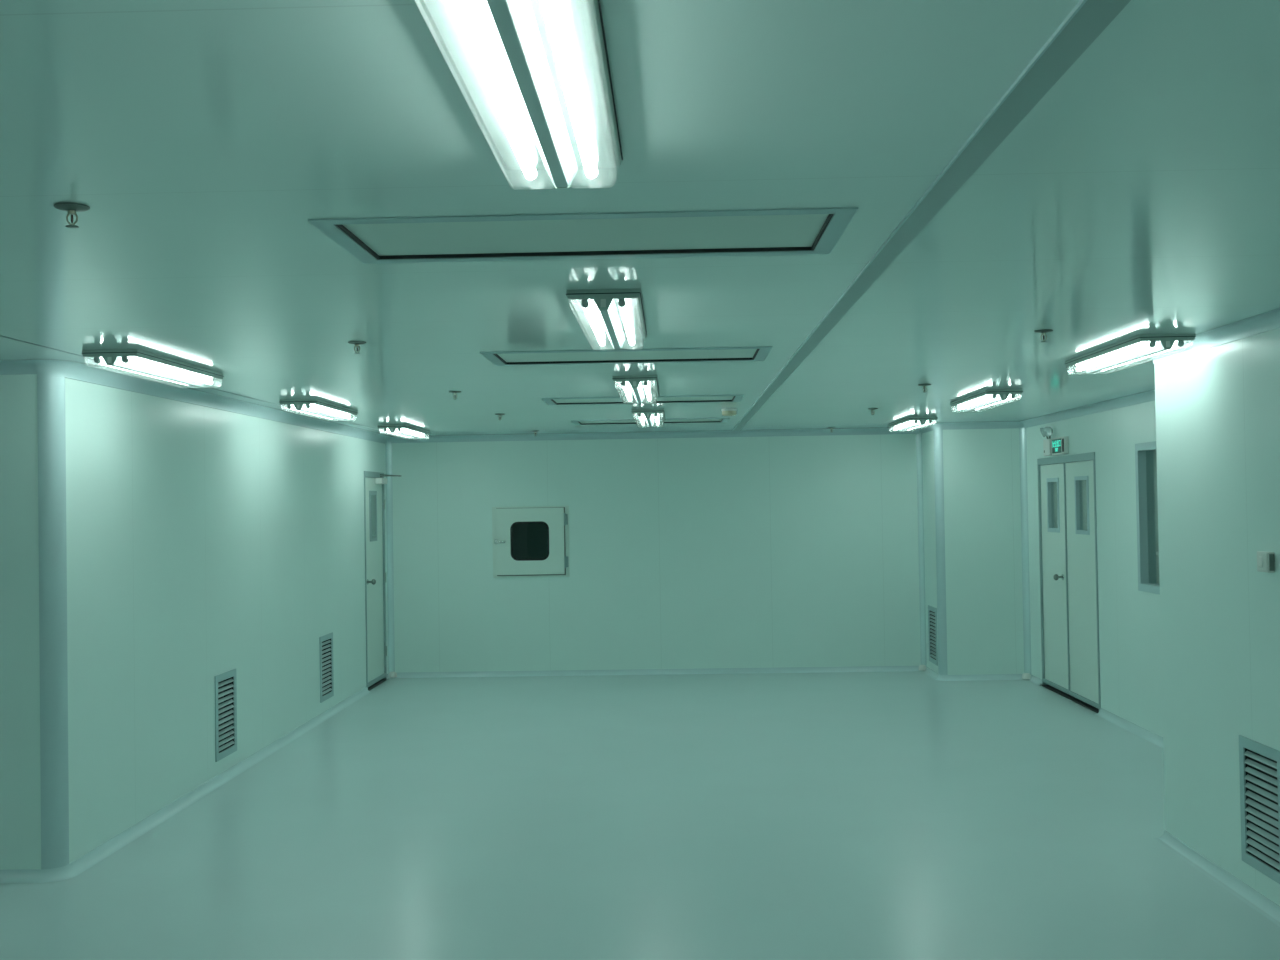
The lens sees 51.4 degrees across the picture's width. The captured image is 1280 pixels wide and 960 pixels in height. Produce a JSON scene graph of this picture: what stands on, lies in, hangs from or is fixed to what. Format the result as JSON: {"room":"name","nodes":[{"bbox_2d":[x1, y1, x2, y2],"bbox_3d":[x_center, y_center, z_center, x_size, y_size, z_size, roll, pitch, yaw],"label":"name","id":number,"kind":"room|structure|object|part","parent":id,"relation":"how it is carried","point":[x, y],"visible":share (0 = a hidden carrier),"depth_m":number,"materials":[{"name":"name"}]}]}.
{"room":"clean room","nodes":[
{"label":"clean room","id":0,"kind":"room"},
{"bbox_2d":[0,374,40,869],"bbox_3d":[-4.361,0.700,6.510,2.935,2.500,0.120,-1,-1,1],"label":"wall","id":1,"kind":"structure","parent":0,"point":[20,780],"depth_m":6.42,"materials":[{"name":"white paint"}]},
{"bbox_2d":[0,360,36,374],"bbox_3d":[-4.382,-0.519,6.442,2.938,0.062,0.060,-1,-1,1],"label":"trim","id":2,"kind":"structure","parent":1,"relation":"attached to","point":[7,367],"depth_m":6.43,"materials":[{"name":"white paint"}]},
{"bbox_2d":[0,869,40,882],"bbox_3d":[-4.342,1.921,6.403,2.938,0.052,0.050,-1,-1,1],"label":"baseboard","id":3,"kind":"structure","parent":1,"relation":"attached to","point":[19,875],"depth_m":6.38,"materials":[{"name":"white"}]},
{"bbox_2d":[65,378,387,862],"bbox_3d":[-2.770,0.741,10.226,0.120,2.500,7.450,-1,-1,1],"label":"wall","id":4,"kind":"structure","parent":0,"point":[203,543],"depth_m":8.16,"materials":[{"name":"white paint"}]},
{"bbox_2d":[37,376,68,869],"bbox_3d":[-2.848,0.674,6.456,0.093,2.500,0.093,-1,-1,1],"label":"trim","id":5,"kind":"structure","parent":4,"relation":"attached to","point":[50,389],"depth_m":6.43,"materials":[{"name":"silver metal"}]},
{"bbox_2d":[32,360,390,443],"bbox_3d":[-2.743,-0.475,10.107,0.160,0.072,7.490,-1,-1,1],"label":"trim","id":6,"kind":"structure","parent":4,"relation":"attached to","point":[67,369],"depth_m":7.99,"materials":[{"name":"silver metal"}]},
{"bbox_2d":[38,673,392,882],"bbox_3d":[-2.713,1.960,10.073,0.140,0.052,7.470,-1,-1,1],"label":"baseboard","id":7,"kind":"structure","parent":4,"relation":"attached to","point":[109,847],"depth_m":7.91,"materials":[{"name":"white"}]},
{"bbox_2d":[215,669,236,761],"bbox_3d":[-2.764,1.545,8.769,0.078,0.550,0.405,-1,-1,1],"label":"air vent","id":8,"kind":"object","parent":4,"relation":"in","point":[225,683],"visible":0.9,"depth_m":8.82,"materials":[{"name":"grey metal"}]},
{"bbox_2d":[319,632,333,702],"bbox_3d":[-2.700,1.591,11.313,0.078,0.547,0.415,-1,-1,1],"label":"air vent","id":9,"kind":"object","parent":4,"relation":"in","point":[326,641],"visible":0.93,"depth_m":11.37,"materials":[{"name":"grey metal"}]},
{"bbox_2d":[364,432,387,442],"bbox_3d":[-2.619,-0.421,13.244,0.070,0.072,0.870,-1,-1,1],"label":"trim","id":10,"kind":"structure","parent":4,"relation":"attached to","point":[371,436],"depth_m":13.22,"materials":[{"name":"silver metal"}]},
{"bbox_2d":[364,471,400,690],"bbox_3d":[-2.549,0.979,13.218,0.305,2.123,0.866,-1,-1,1],"label":"door","id":11,"kind":"structure","parent":4,"relation":"in","point":[374,501],"depth_m":13.29,"materials":[{"name":"silver metal"}]},
{"bbox_3d":[-2.663,0.981,13.221,0.078,2.123,0.866,-1,-1,1],"label":"frame","id":12,"kind":"part","parent":11,"relation":"part of","materials":[{"name":"silver metal"}]},
{"bbox_3d":[-2.523,-0.042,13.449,0.231,0.040,0.053,-1,-1,1],"label":"closer arm","id":13,"kind":"part","parent":11,"relation":"part of","materials":[{"name":"silver metal"}]},
{"bbox_2d":[0,0,1279,436],"bbox_3d":[-0.060,-0.678,6.101,12.000,0.100,16.970,-1,-1,1],"label":"ceiling","id":14,"kind":"structure","parent":0,"point":[201,140],"depth_m":3.18,"materials":[{"name":"white paint"}]},
{"bbox_2d":[54,203,89,227],"bbox_3d":[-1.365,-0.633,3.196,0.081,0.050,0.081,-1,-1,1],"label":"sprinkler","id":15,"kind":"object","parent":14,"relation":"attached to","point":[71,208],"visible":1,"depth_m":3.19,"materials":[{"name":"silver metal"}]},
{"bbox_2d":[82,349,223,387],"bbox_3d":[-2.387,-0.544,6.601,0.257,0.073,1.164,-1,-1,1],"label":"fluorescent light","id":16,"kind":"object","parent":14,"relation":"attached to","point":[133,360],"visible":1,"depth_m":6.38,"materials":[{"name":"grey plastic"}]},
{"bbox_2d":[94,357,99,362],"bbox_3d":[-2.465,-0.544,6.036,0.022,0.025,0.014,-1,-1,1],"label":"socket","id":17,"kind":"object","parent":16,"relation":"attached to","point":[96,359],"depth_m":6.03,"materials":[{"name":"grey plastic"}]},
{"bbox_2d":[89,366,194,387],"bbox_3d":[-2.454,-0.527,6.604,0.100,0.042,1.156,-1,-1,1],"label":"diffuser","id":18,"kind":"object","parent":16,"relation":"attached to","point":[106,368],"depth_m":6.53,"materials":[{"name":"white plastic"}]},
{"bbox_2d":[114,365,218,387],"bbox_3d":[-2.320,-0.529,6.601,0.100,0.042,1.156,-1,-1,1],"label":"diffuser","id":19,"kind":"object","parent":16,"relation":"attached to","point":[190,375],"depth_m":6.68,"materials":[{"name":"white plastic"}]},
{"bbox_2d":[0,335,403,436],"bbox_3d":[-2.639,-0.590,5.834,0.014,0.002,15.910,-1,-1,1],"label":"trim","id":20,"kind":"structure","parent":14,"relation":"attached to","point":[0,335],"depth_m":6.22,"materials":[{"name":"grey"}]},
{"bbox_2d":[279,399,357,420],"bbox_3d":[-2.281,-0.493,9.508,0.257,0.073,1.164,-1,-1,1],"label":"fluorescent light","id":21,"kind":"object","parent":14,"relation":"attached to","point":[314,407],"visible":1,"depth_m":9.24,"materials":[{"name":"grey plastic"}]},
{"bbox_2d":[283,410,335,420],"bbox_3d":[-2.348,-0.477,9.512,0.100,0.042,1.156,-1,-1,1],"label":"diffuser","id":22,"kind":"object","parent":21,"relation":"attached to","point":[297,411],"depth_m":9.43,"materials":[{"name":"white plastic"}]},
{"bbox_2d":[302,410,352,420],"bbox_3d":[-2.214,-0.479,9.508,0.100,0.042,1.156,-1,-1,1],"label":"diffuser","id":23,"kind":"object","parent":21,"relation":"attached to","point":[340,415],"depth_m":9.64,"materials":[{"name":"white plastic"}]},
{"bbox_2d":[348,341,365,353],"bbox_3d":[-1.254,-0.586,5.896,0.081,0.050,0.081,-1,-1,1],"label":"sprinkler","id":24,"kind":"object","parent":14,"relation":"attached to","point":[356,343],"visible":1,"depth_m":5.89,"materials":[{"name":"silver metal"}]},
{"bbox_2d":[378,425,429,438],"bbox_3d":[-2.187,-0.443,12.386,0.257,0.073,1.164,-1,-1,1],"label":"fluorescent light","id":25,"kind":"object","parent":14,"relation":"attached to","point":[409,432],"visible":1,"depth_m":12.08,"materials":[{"name":"grey plastic"}]},
{"bbox_2d":[382,433,411,438],"bbox_3d":[-2.253,-0.427,12.390,0.100,0.042,1.156,-1,-1,1],"label":"diffuser","id":26,"kind":"object","parent":25,"relation":"attached to","point":[393,434],"depth_m":12.32,"materials":[{"name":"white plastic"}]},
{"bbox_2d":[397,433,424,438],"bbox_3d":[-2.120,-0.429,12.387,0.100,0.042,1.156,-1,-1,1],"label":"diffuser","id":27,"kind":"object","parent":25,"relation":"attached to","point":[412,435],"depth_m":12.54,"materials":[{"name":"white plastic"}]},
{"bbox_2d":[449,391,460,399],"bbox_3d":[-1.183,-0.540,8.508,0.081,0.050,0.081,-1,-1,1],"label":"sprinkler","id":28,"kind":"object","parent":14,"relation":"attached to","point":[454,392],"visible":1,"depth_m":8.50,"materials":[{"name":"silver metal"}]},
{"bbox_2d":[415,0,622,188],"bbox_3d":[-0.178,-0.658,2.215,0.257,0.073,1.164,-1,-1,1],"label":"fluorescent light","id":29,"kind":"object","parent":14,"relation":"attached to","point":[534,76],"visible":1,"depth_m":2.16,"materials":[{"name":"grey plastic"}]},
{"bbox_2d":[415,1,513,188],"bbox_3d":[-0.244,-0.642,2.218,0.100,0.042,1.156,-1,-1,1],"label":"diffuser","id":30,"kind":"object","parent":29,"relation":"attached to","point":[472,38],"depth_m":2.08,"materials":[{"name":"white plastic"}]},
{"bbox_2d":[586,0,617,176],"bbox_3d":[-0.111,-0.644,2.215,0.100,0.042,1.156,-1,-1,1],"label":"diffuser","id":31,"kind":"object","parent":29,"relation":"attached to","point":[601,116],"depth_m":2.35,"materials":[{"name":"white plastic"}]},
{"bbox_2d":[308,207,857,263],"bbox_3d":[-0.140,-0.680,3.672,1.396,0.028,0.610,-1,-1,1],"label":"panel","id":32,"kind":"object","parent":14,"relation":"attached to","point":[808,231],"visible":0.9,"depth_m":3.68,"materials":[{"name":"grey metal"}]},
{"bbox_2d":[566,289,646,349],"bbox_3d":[-0.112,-0.607,5.139,0.257,0.073,1.164,-1,-1,1],"label":"fluorescent light","id":33,"kind":"object","parent":14,"relation":"attached to","point":[609,319],"visible":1,"depth_m":4.91,"materials":[{"name":"grey plastic"}]},
{"bbox_2d":[582,299,587,306],"bbox_3d":[-0.189,-0.608,4.575,0.022,0.025,0.014,-1,-1,1],"label":"socket","id":34,"kind":"object","parent":33,"relation":"attached to","point":[584,301],"depth_m":4.57,"materials":[{"name":"grey plastic"}]},
{"bbox_2d":[569,300,613,349],"bbox_3d":[-0.178,-0.591,5.142,0.100,0.042,1.156,-1,-1,1],"label":"diffuser","id":35,"kind":"object","parent":33,"relation":"attached to","point":[591,315],"depth_m":5.04,"materials":[{"name":"white plastic"}]},
{"bbox_2d":[619,299,624,305],"bbox_3d":[-0.062,-0.610,4.571,0.022,0.025,0.014,-1,-1,1],"label":"socket","id":36,"kind":"object","parent":33,"relation":"attached to","point":[621,301],"depth_m":4.56,"materials":[{"name":"grey plastic"}]},
{"bbox_2d":[609,299,644,349],"bbox_3d":[-0.045,-0.593,5.139,0.100,0.042,1.156,-1,-1,1],"label":"diffuser","id":37,"kind":"object","parent":33,"relation":"attached to","point":[626,316],"depth_m":5.08,"materials":[{"name":"white plastic"}]},
{"bbox_2d":[480,347,771,365],"bbox_3d":[-0.061,-0.628,6.646,1.396,0.028,0.610,-1,-1,1],"label":"panel","id":38,"kind":"object","parent":14,"relation":"attached to","point":[723,354],"visible":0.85,"depth_m":6.70,"materials":[{"name":"white metal"}]},
{"bbox_2d":[612,375,658,403],"bbox_3d":[-0.016,-0.553,8.222,0.257,0.073,1.164,-1,-1,1],"label":"fluorescent light","id":39,"kind":"object","parent":14,"relation":"attached to","point":[631,389],"visible":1,"depth_m":7.85,"materials":[{"name":"grey plastic"}]},
{"bbox_2d":[614,382,636,403],"bbox_3d":[-0.083,-0.537,8.225,0.100,0.042,1.156,-1,-1,1],"label":"diffuser","id":40,"kind":"object","parent":39,"relation":"attached to","point":[627,391],"depth_m":7.96,"materials":[{"name":"white plastic"}]},
{"bbox_2d":[638,384,656,402],"bbox_3d":[0.051,-0.539,8.222,0.100,0.042,1.156,-1,-1,1],"label":"diffuser","id":41,"kind":"object","parent":39,"relation":"attached to","point":[647,393],"depth_m":8.08,"materials":[{"name":"white plastic"}]},
{"bbox_2d":[541,395,743,404],"bbox_3d":[0.025,-0.579,9.459,1.396,0.028,0.610,-1,-1,1],"label":"panel","id":42,"kind":"object","parent":14,"relation":"attached to","point":[706,398],"visible":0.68,"depth_m":9.56,"materials":[{"name":"white metal"}]},
{"bbox_2d":[632,409,664,426],"bbox_3d":[0.077,-0.505,10.970,0.257,0.073,1.164,-1,-1,1],"label":"fluorescent light","id":43,"kind":"object","parent":14,"relation":"attached to","point":[643,417],"visible":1,"depth_m":10.60,"materials":[{"name":"grey plastic"}]},
{"bbox_2d":[633,415,648,426],"bbox_3d":[0.011,-0.489,10.973,0.100,0.042,1.156,-1,-1,1],"label":"diffuser","id":44,"kind":"object","parent":43,"relation":"attached to","point":[641,420],"depth_m":10.75,"materials":[{"name":"white plastic"}]},
{"bbox_2d":[650,417,663,426],"bbox_3d":[0.144,-0.491,10.970,0.100,0.042,1.156,-1,-1,1],"label":"diffuser","id":45,"kind":"object","parent":43,"relation":"attached to","point":[654,421],"depth_m":10.91,"materials":[{"name":"white plastic"}]},
{"bbox_2d":[571,418,729,424],"bbox_3d":[0.096,-0.535,11.943,1.396,0.028,0.610,-1,-1,1],"label":"panel","id":46,"kind":"object","parent":14,"relation":"attached to","point":[701,420],"visible":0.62,"depth_m":12.07,"materials":[{"name":"white metal"}]},
{"bbox_2d":[722,408,736,415],"bbox_3d":[0.704,-0.532,10.497,0.120,0.057,0.119,-1,-1,1],"label":"smoke detector","id":47,"kind":"object","parent":14,"relation":"attached to","point":[731,411],"visible":1,"depth_m":10.45,"materials":[{"name":"white plastic"}]},
{"bbox_2d":[888,417,936,431],"bbox_3d":[2.547,-0.519,12.469,0.257,0.073,1.164,-1,-1,1],"label":"fluorescent light","id":48,"kind":"object","parent":14,"relation":"attached to","point":[911,424],"visible":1,"depth_m":12.16,"materials":[{"name":"grey plastic"}]},
{"bbox_2d":[893,425,918,431],"bbox_3d":[2.481,-0.502,12.472,0.100,0.042,1.156,-1,-1,1],"label":"diffuser","id":49,"kind":"object","parent":48,"relation":"attached to","point":[899,428],"depth_m":12.61,"materials":[{"name":"white plastic"}]},
{"bbox_2d":[905,424,934,431],"bbox_3d":[2.614,-0.504,12.469,0.100,0.042,1.156,-1,-1,1],"label":"diffuser","id":50,"kind":"object","parent":48,"relation":"attached to","point":[922,425],"depth_m":12.33,"materials":[{"name":"white plastic"}]},
{"bbox_2d":[918,384,930,392],"bbox_3d":[1.830,-0.588,8.554,0.081,0.050,0.081,-1,-1,1],"label":"sprinkler","id":51,"kind":"object","parent":14,"relation":"attached to","point":[923,385],"visible":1,"depth_m":8.55,"materials":[{"name":"silver metal"}]},
{"bbox_2d":[732,0,1130,430],"bbox_3d":[0.786,-0.645,5.749,0.073,0.008,15.910,-1,-1,1],"label":"ceiling beam","id":52,"kind":"structure","parent":14,"relation":"attached to","point":[1088,19],"depth_m":2.75,"materials":[{"name":"teal"}]},
{"bbox_2d":[950,389,1022,411],"bbox_3d":[2.494,-0.569,9.630,0.257,0.073,1.164,-1,-1,1],"label":"fluorescent light","id":53,"kind":"object","parent":14,"relation":"attached to","point":[984,399],"visible":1,"depth_m":9.35,"materials":[{"name":"grey plastic"}]},
{"bbox_2d":[956,400,1000,411],"bbox_3d":[2.427,-0.552,9.633,0.100,0.042,1.156,-1,-1,1],"label":"diffuser","id":54,"kind":"object","parent":53,"relation":"attached to","point":[966,405],"depth_m":9.72,"materials":[{"name":"white plastic"}]},
{"bbox_2d":[971,399,1019,411],"bbox_3d":[2.561,-0.554,9.630,0.100,0.042,1.156,-1,-1,1],"label":"diffuser","id":55,"kind":"object","parent":53,"relation":"attached to","point":[998,403],"depth_m":9.55,"materials":[{"name":"white plastic"}]},
{"bbox_2d":[1034,330,1052,341],"bbox_3d":[1.786,-0.636,5.884,0.081,0.050,0.081,-1,-1,1],"label":"sprinkler","id":56,"kind":"object","parent":14,"relation":"attached to","point":[1043,332],"visible":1,"depth_m":5.87,"materials":[{"name":"silver metal"}]},
{"bbox_2d":[1065,333,1195,374],"bbox_3d":[2.425,-0.621,6.651,0.257,0.073,1.164,-1,-1,1],"label":"fluorescent light","id":57,"kind":"object","parent":14,"relation":"attached to","point":[1141,346],"visible":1,"depth_m":6.42,"materials":[{"name":"grey plastic"}]},
{"bbox_2d":[1071,349,1163,374],"bbox_3d":[2.358,-0.605,6.654,0.100,0.042,1.156,-1,-1,1],"label":"diffuser","id":58,"kind":"object","parent":57,"relation":"attached to","point":[1101,359],"depth_m":6.70,"materials":[{"name":"white plastic"}]},
{"bbox_2d":[1095,349,1189,373],"bbox_3d":[2.492,-0.607,6.651,0.100,0.042,1.156,-1,-1,1],"label":"diffuser","id":59,"kind":"object","parent":57,"relation":"attached to","point":[1160,354],"depth_m":6.58,"materials":[{"name":"white plastic"}]},
{"bbox_2d":[1150,341,1155,346],"bbox_3d":[2.347,-0.622,6.087,0.022,0.025,0.014,-1,-1,1],"label":"socket","id":60,"kind":"object","parent":57,"relation":"attached to","point":[1152,343],"depth_m":6.08,"materials":[{"name":"grey plastic"}]},
{"bbox_2d":[1178,341,1183,346],"bbox_3d":[2.474,-0.624,6.084,0.022,0.025,0.014,-1,-1,1],"label":"socket","id":61,"kind":"object","parent":57,"relation":"attached to","point":[1180,343],"depth_m":6.08,"materials":[{"name":"grey plastic"}]},
{"bbox_2d":[0,671,1279,959],"bbox_3d":[-0.018,1.921,6.055,12.000,0.100,16.970,-1,-1,1],"label":"floor","id":62,"kind":"structure","parent":0,"point":[910,815],"depth_m":6.90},
{"bbox_2d":[392,434,920,672],"bbox_3d":[0.210,0.757,13.818,5.658,2.500,0.120,-1,-1,1],"label":"wall","id":63,"kind":"structure","parent":0,"point":[770,551],"depth_m":13.76,"materials":[{"name":"white paint"}]},
{"bbox_2d":[385,443,396,677],"bbox_3d":[-2.576,0.825,13.783,0.088,2.428,0.088,-1,-1,1],"label":"trim","id":64,"kind":"structure","parent":63,"relation":"attached to","point":[389,496],"depth_m":13.81,"materials":[{"name":"silver metal"}]},
{"bbox_2d":[492,506,569,577],"bbox_3d":[-1.125,0.645,14.066,0.798,0.735,0.694,-1,-1,1],"label":"box","id":65,"kind":"object","parent":63,"relation":"attached to","point":[528,541],"visible":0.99,"depth_m":13.76,"materials":[{"name":"white metal"}]},
{"bbox_2d":[387,428,920,442],"bbox_3d":[0.128,-0.461,13.751,5.538,0.062,0.060,-1,-1,1],"label":"trim","id":66,"kind":"structure","parent":63,"relation":"attached to","point":[866,431],"depth_m":13.77,"materials":[{"name":"silver metal"}]},
{"bbox_2d":[395,666,1026,680],"bbox_3d":[0.591,1.965,13.327,6.403,0.052,0.800,-1,-1,1],"label":"baseboard","id":67,"kind":"structure","parent":63,"relation":"attached to","point":[856,668],"depth_m":13.71,"materials":[{"name":"white"}]},
{"bbox_2d":[916,433,926,670],"bbox_3d":[2.875,0.735,13.651,0.080,2.428,0.080,-1,-1,1],"label":"trim","id":68,"kind":"structure","parent":63,"relation":"attached to","point":[922,667],"depth_m":13.68,"materials":[{"name":"silver metal"}]},
{"bbox_2d":[922,430,937,672],"bbox_3d":[2.967,0.704,13.349,0.120,2.500,0.680,-1,-1,1],"label":"wall","id":69,"kind":"structure","parent":0,"point":[928,437],"depth_m":13.35,"materials":[{"name":"white paint"}]},
{"bbox_2d":[928,605,937,665],"bbox_3d":[2.950,1.542,13.235,0.078,0.560,0.410,-1,-1,1],"label":"air vent","id":70,"kind":"object","parent":69,"relation":"in","point":[932,612],"visible":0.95,"depth_m":13.29,"materials":[{"name":"grey metal"}]},
{"bbox_2d":[943,428,1023,674],"bbox_3d":[3.366,0.691,12.989,0.795,2.500,0.120,-1,-1,1],"label":"wall","id":71,"kind":"structure","parent":0,"point":[981,467],"depth_m":12.93,"materials":[{"name":"white paint"}]},
{"bbox_2d":[934,430,947,674],"bbox_3d":[2.932,0.698,12.974,0.073,2.500,0.073,-1,-1,1],"label":"trim","id":72,"kind":"structure","parent":71,"relation":"attached to","point":[938,434],"depth_m":12.96,"materials":[{"name":"silver metal"}]},
{"bbox_2d":[919,422,1023,433],"bbox_3d":[3.115,-0.521,13.108,1.151,0.062,0.598,-2,-1,42],"label":"trim","id":73,"kind":"structure","parent":71,"relation":"attached to","point":[971,425],"depth_m":12.94,"materials":[{"name":"silver metal"}]},
{"bbox_2d":[1026,400,1162,736],"bbox_3d":[3.746,0.629,9.914,0.120,2.500,6.252,-1,-1,1],"label":"wall","id":74,"kind":"structure","parent":0,"point":[1129,618],"depth_m":10.29,"materials":[{"name":"white paint"}]},
{"bbox_2d":[1019,428,1030,678],"bbox_3d":[3.717,0.707,12.876,0.088,2.428,0.088,-1,-1,1],"label":"trim","id":75,"kind":"structure","parent":74,"relation":"attached to","point":[1022,431],"depth_m":12.90,"materials":[{"name":"silver metal"}]},
{"bbox_2d":[1040,427,1052,455],"bbox_3d":[3.676,-0.348,12.009,0.090,0.257,0.257,-1,-1,1],"label":"emergency light","id":76,"kind":"object","parent":74,"relation":"attached to","point":[1047,431],"visible":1,"depth_m":11.96,"materials":[{"name":"white plastic"}]},
{"bbox_2d":[1051,436,1068,454],"bbox_3d":[3.693,-0.300,11.703,0.043,0.150,0.390,-1,-1,1],"label":"exit sign","id":77,"kind":"object","parent":74,"relation":"attached to","point":[1060,445],"visible":1,"depth_m":11.62,"materials":[{"name":"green plastic"}]},
{"bbox_2d":[1033,406,1093,424],"bbox_3d":[3.679,-0.557,11.648,0.060,0.062,1.690,-1,-1,1],"label":"trim","id":78,"kind":"structure","parent":74,"relation":"attached to","point":[1086,410],"depth_m":11.55,"materials":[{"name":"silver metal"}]},
{"bbox_2d":[1037,452,1100,712],"bbox_3d":[3.725,0.849,11.622,0.154,2.123,1.686,-1,-1,1],"label":"door","id":79,"kind":"structure","parent":74,"relation":"in","point":[1070,653],"depth_m":11.58,"materials":[{"name":"silver metal"}]},
{"bbox_3d":[3.688,0.858,11.741,0.074,0.056,0.055,-1,-1,1],"label":"knob","id":80,"kind":"part","parent":79,"relation":"part of","materials":[{"name":"silver metal"}]},
{"bbox_2d":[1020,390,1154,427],"bbox_3d":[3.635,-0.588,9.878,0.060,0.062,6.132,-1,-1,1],"label":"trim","id":81,"kind":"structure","parent":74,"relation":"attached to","point":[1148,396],"depth_m":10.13,"materials":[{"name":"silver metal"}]},
{"bbox_2d":[1135,441,1159,594],"bbox_3d":[3.701,0.259,9.032,0.114,1.082,1.562,-1,-1,1],"label":"window","id":82,"kind":"structure","parent":74,"relation":"in","point":[1144,462],"depth_m":9.76,"materials":[{"name":"silver metal"}]},
{"bbox_2d":[1054,450,1158,551],"bbox_3d":[4.830,0.610,9.827,2.052,2.500,6.932,-1,-1,1],"label":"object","id":83,"kind":"structure","parent":0,"point":[1084,491],"depth_m":13.21,"materials":[{"name":"glass"}]},
{"bbox_2d":[1156,552,1159,583],"bbox_3d":[4.465,1.235,9.771,0.200,1.260,5.400,-1,-1,1],"label":"wall","id":84,"kind":"structure","parent":0,"point":[1157,553],"depth_m":11.55,"materials":[{"name":"white plastic"}]},
{"bbox_2d":[1154,328,1279,905],"bbox_3d":[2.609,0.511,2.271,0.120,2.500,9.088,-1,-1,1],"label":"wall","id":85,"kind":"structure","parent":0,"point":[1217,408],"depth_m":6.08,"materials":[{"name":"white paint"}]},
{"bbox_2d":[1027,675,1279,926],"bbox_3d":[3.093,1.780,5.304,0.995,0.052,15.220,-1,-1,1],"label":"baseboard","id":86,"kind":"structure","parent":85,"relation":"attached to","point":[1238,888],"depth_m":6.26,"materials":[{"name":"white"}]},
{"bbox_2d":[1150,308,1279,363],"bbox_3d":[2.972,-0.713,2.313,1.005,0.062,9.148,-1,-1,1],"label":"trim","id":87,"kind":"structure","parent":85,"relation":"attached to","point":[1268,321],"depth_m":5.85,"materials":[{"name":"silver metal"}]},
{"bbox_2d":[1239,735,1279,883],"bbox_3d":[2.679,1.395,5.653,0.078,0.550,0.415,-1,-1,1],"label":"air vent","id":88,"kind":"object","parent":85,"relation":"in","point":[1259,764],"visible":1,"depth_m":5.71,"materials":[{"name":"grey metal"}]},
{"bbox_2d":[1257,551,1274,572],"bbox_3d":[2.609,0.342,5.555,0.035,0.085,0.113,-1,-1,1],"label":"wall switch","id":89,"kind":"object","parent":85,"relation":"attached to","point":[1265,560],"visible":1,"depth_m":5.52,"materials":[{"name":"white plastic"}]},
{"bbox_3d":[2.598,0.342,5.556,0.002,0.073,0.092,-1,-1,1],"label":"plate","id":90,"kind":"part","parent":89,"relation":"part of","materials":[{"name":"white plastic"}]},
{"bbox_3d":[2.612,0.341,5.499,0.020,0.069,0.002,-1,-1,1],"label":"plate","id":91,"kind":"part","parent":89,"relation":"part of","materials":[{"name":"black plastic"}]}
]}

